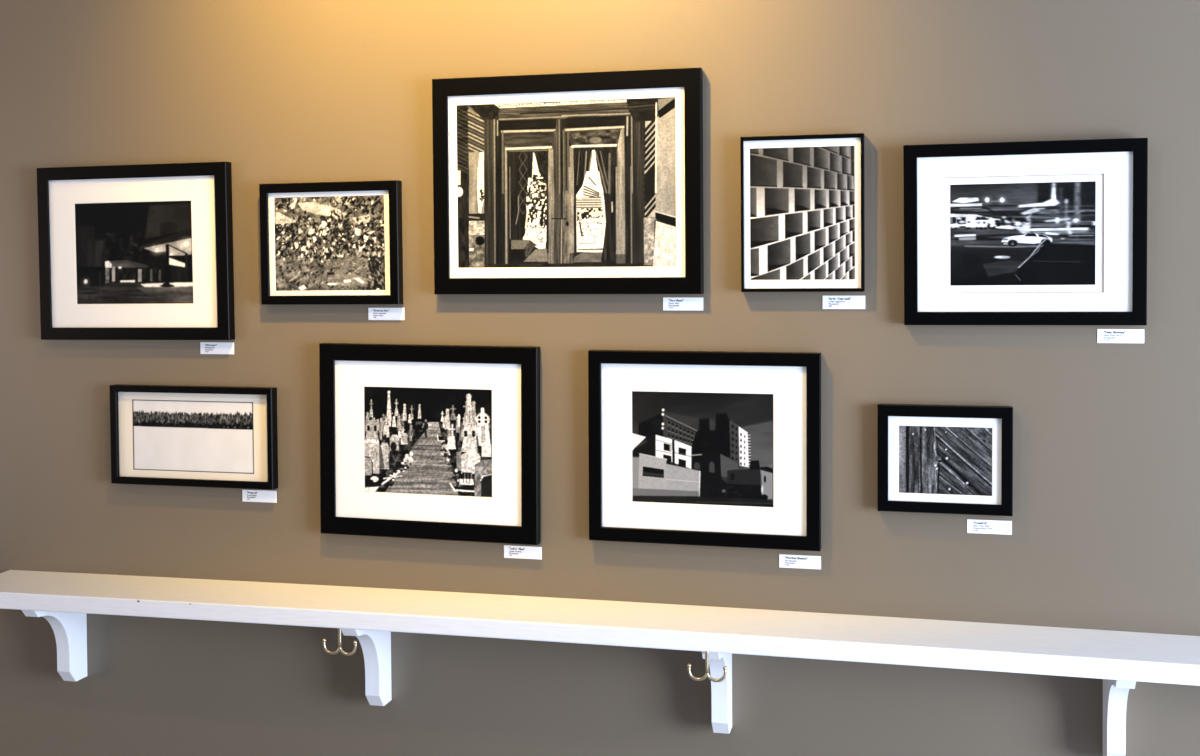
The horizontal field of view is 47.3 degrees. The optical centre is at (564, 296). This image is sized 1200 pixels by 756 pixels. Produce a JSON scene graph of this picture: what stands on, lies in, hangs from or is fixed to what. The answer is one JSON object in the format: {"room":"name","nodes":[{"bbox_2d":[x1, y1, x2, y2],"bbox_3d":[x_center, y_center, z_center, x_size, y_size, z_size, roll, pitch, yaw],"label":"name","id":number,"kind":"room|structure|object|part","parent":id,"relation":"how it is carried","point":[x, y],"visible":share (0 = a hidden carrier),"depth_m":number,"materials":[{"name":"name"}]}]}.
{"room":"art gallery","nodes":[
{"label":"art gallery","id":0,"kind":"room"},
{"bbox_2d":[0,0,1199,755],"bbox_3d":[0.166,0.107,3.088,6.800,3.250,0.150,0,1,15],"label":"wall","id":1,"kind":"structure","parent":0,"point":[1105,519],"depth_m":3.04,"materials":[{"name":"beige paint"}]},
{"bbox_2d":[37,162,234,339],"bbox_3d":[-1.037,-0.106,3.302,0.514,0.423,0.032,0,1,15],"label":"framed photograph","id":2,"kind":"object","parent":1,"relation":"attached to","point":[144,251],"visible":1,"depth_m":3.29,"materials":[{"name":"black wood"}]},
{"bbox_2d":[75,201,192,303],"bbox_3d":[-1.038,-0.105,3.298,0.315,0.244,0.001,0,2,15],"label":"print","id":3,"kind":"object","parent":2,"relation":"attached to","point":[129,252],"depth_m":3.30},
{"bbox_2d":[109,384,277,489],"bbox_3d":[-0.889,0.334,3.275,0.430,0.239,0.030,0,1,15],"label":"framed photograph","id":4,"kind":"object","parent":1,"relation":"attached to","point":[167,435],"visible":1,"depth_m":3.27,"materials":[{"name":"black wood"}]},
{"bbox_2d":[132,400,253,473],"bbox_3d":[-0.889,0.334,3.274,0.321,0.170,0.001,0,2,15],"label":"print","id":5,"kind":"object","parent":4,"relation":"attached to","point":[169,435],"depth_m":3.27},
{"bbox_2d":[200,342,233,353],"bbox_3d":[-0.829,0.123,3.269,0.088,0.028,0.002,0,1,15],"label":"card","id":6,"kind":"object","parent":1,"relation":"attached to","point":[205,347],"visible":1,"depth_m":3.27,"materials":[{"name":"white paper"}]},
{"bbox_2d":[242,490,276,502],"bbox_3d":[-0.724,0.474,3.251,0.088,0.028,0.002,0,1,15],"label":"card","id":7,"kind":"object","parent":1,"relation":"attached to","point":[268,496],"visible":1,"depth_m":3.25,"materials":[{"name":"white paper"}]},
{"bbox_2d":[259,180,402,304],"bbox_3d":[-0.542,-0.123,3.174,0.346,0.284,0.030,0,1,15],"label":"framed photograph","id":8,"kind":"object","parent":1,"relation":"attached to","point":[321,242],"visible":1,"depth_m":3.17,"materials":[{"name":"black wood"}]},
{"bbox_2d":[274,195,384,290],"bbox_3d":[-0.544,-0.122,3.170,0.274,0.217,0.001,0,2,15],"label":"print","id":9,"kind":"object","parent":8,"relation":"attached to","point":[338,242],"depth_m":3.17},
{"bbox_2d":[368,308,403,319],"bbox_3d":[-0.411,0.040,3.159,0.088,0.028,0.002,0,1,15],"label":"card","id":10,"kind":"object","parent":1,"relation":"attached to","point":[373,313],"visible":1,"depth_m":3.16,"materials":[{"name":"white paper"}]},
{"bbox_2d":[319,343,540,544],"bbox_3d":[-0.311,0.331,3.124,0.527,0.446,0.032,0,1,15],"label":"framed photograph","id":11,"kind":"object","parent":1,"relation":"attached to","point":[435,442],"visible":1,"depth_m":3.11,"materials":[{"name":"black wood"}]},
{"bbox_2d":[364,387,491,496],"bbox_3d":[-0.312,0.330,3.118,0.307,0.242,0.001,0,2,15],"label":"print","id":12,"kind":"object","parent":11,"relation":"attached to","point":[433,441],"depth_m":3.12},
{"bbox_2d":[504,545,541,559],"bbox_3d":[-0.094,0.577,3.089,0.088,0.028,0.002,0,1,15],"label":"card","id":13,"kind":"object","parent":1,"relation":"attached to","point":[521,552],"visible":1,"depth_m":3.09,"materials":[{"name":"white paper"}]},
{"bbox_2d":[432,68,703,293],"bbox_3d":[0.002,-0.248,3.028,0.610,0.485,0.032,0,1,15],"label":"framed photograph","id":14,"kind":"object","parent":1,"relation":"attached to","point":[588,182],"visible":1,"depth_m":3.02,"materials":[{"name":"black wood"}]},
{"bbox_2d":[457,97,675,267],"bbox_3d":[0.000,-0.247,3.023,0.497,0.365,0.001,0,2,15],"label":"print","id":15,"kind":"object","parent":14,"relation":"attached to","point":[592,183],"depth_m":3.02},
{"bbox_2d":[0,570,1199,755],"bbox_3d":[0.299,0.808,2.881,3.538,0.261,0.216,0,1,15],"label":"wall shelf","id":16,"kind":"object","parent":1,"relation":"attached to","point":[1121,659],"visible":1,"depth_m":2.89,"materials":[{"name":"white paint"}]},
{"bbox_3d":[-0.489,0.742,2.985,0.009,0.045,0.009,0,1,15],"label":"stem","id":17,"kind":"part","parent":16,"relation":"part of","materials":[{"name":"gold metal"}]},
{"bbox_3d":[0.289,0.740,2.776,0.009,0.045,0.009,0,1,15],"label":"stem","id":18,"kind":"part","parent":16,"relation":"part of","materials":[{"name":"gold metal"}]},
{"bbox_2d":[663,297,702,310],"bbox_3d":[0.259,0.016,2.984,0.088,0.028,0.002,0,1,15],"label":"card","id":19,"kind":"object","parent":1,"relation":"attached to","point":[669,303],"visible":1,"depth_m":2.98,"materials":[{"name":"white paper"}]},
{"bbox_2d":[588,350,820,550],"bbox_3d":[0.300,0.329,2.965,0.505,0.421,0.032,0,1,15],"label":"framed photograph","id":20,"kind":"object","parent":1,"relation":"attached to","point":[701,448],"visible":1,"depth_m":2.96,"materials":[{"name":"black wood"}]},
{"bbox_2d":[632,391,772,506],"bbox_3d":[0.297,0.329,2.962,0.307,0.242,0.001,0,2,15],"label":"print","id":21,"kind":"object","parent":20,"relation":"attached to","point":[688,448],"depth_m":2.96},
{"bbox_2d":[779,554,820,568],"bbox_3d":[0.505,0.568,2.933,0.088,0.028,0.002,0,1,15],"label":"card","id":22,"kind":"object","parent":1,"relation":"attached to","point":[785,561],"visible":1,"depth_m":2.93,"materials":[{"name":"white paper"}]},
{"bbox_2d":[740,133,864,291],"bbox_3d":[0.504,-0.175,2.900,0.257,0.330,0.031,0,1,15],"label":"framed photograph","id":23,"kind":"object","parent":1,"relation":"attached to","point":[803,196],"visible":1,"depth_m":2.89,"materials":[{"name":"black wood"}]},
{"bbox_2d":[823,296,864,308],"bbox_3d":[0.591,0.012,2.897,0.088,0.028,0.002,0,1,15],"label":"card","id":24,"kind":"object","parent":1,"relation":"attached to","point":[829,302],"visible":1,"depth_m":2.90,"materials":[{"name":"white paper"}]},
{"bbox_2d":[878,404,1012,515],"bbox_3d":[0.788,0.337,2.839,0.270,0.224,0.032,0,2,15],"label":"framed photograph","id":25,"kind":"object","parent":1,"relation":"attached to","point":[944,459],"visible":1,"depth_m":2.83,"materials":[{"name":"black wood"}]},
{"bbox_2d":[899,426,991,495],"bbox_3d":[0.788,0.340,2.835,0.185,0.140,0.001,0,2,15],"label":"print","id":26,"kind":"object","parent":25,"relation":"attached to","point":[932,460],"depth_m":2.83},
{"bbox_2d":[967,519,1011,534],"bbox_3d":[0.879,0.477,2.834,0.088,0.028,0.002,0,1,15],"label":"card","id":27,"kind":"object","parent":1,"relation":"attached to","point":[973,526],"visible":1,"depth_m":2.83,"materials":[{"name":"white paper"}]},
{"bbox_2d":[903,138,1147,324],"bbox_3d":[0.931,-0.128,2.784,0.469,0.374,0.042,0,1,15],"label":"framed photograph","id":28,"kind":"object","parent":1,"relation":"attached to","point":[1027,232],"visible":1,"depth_m":2.78,"materials":[{"name":"black wood"}]},
{"bbox_2d":[950,181,1095,285],"bbox_3d":[0.930,-0.127,2.784,0.281,0.207,0.001,0,4,15],"label":"print","id":29,"kind":"object","parent":28,"relation":"attached to","point":[1005,233],"depth_m":2.78},
{"bbox_2d":[1097,329,1143,342],"bbox_3d":[1.121,0.080,2.761,0.088,0.028,0.002,0,1,15],"label":"card","id":30,"kind":"object","parent":1,"relation":"attached to","point":[1103,335],"visible":1,"depth_m":2.76,"materials":[{"name":"white paper"}]}
]}

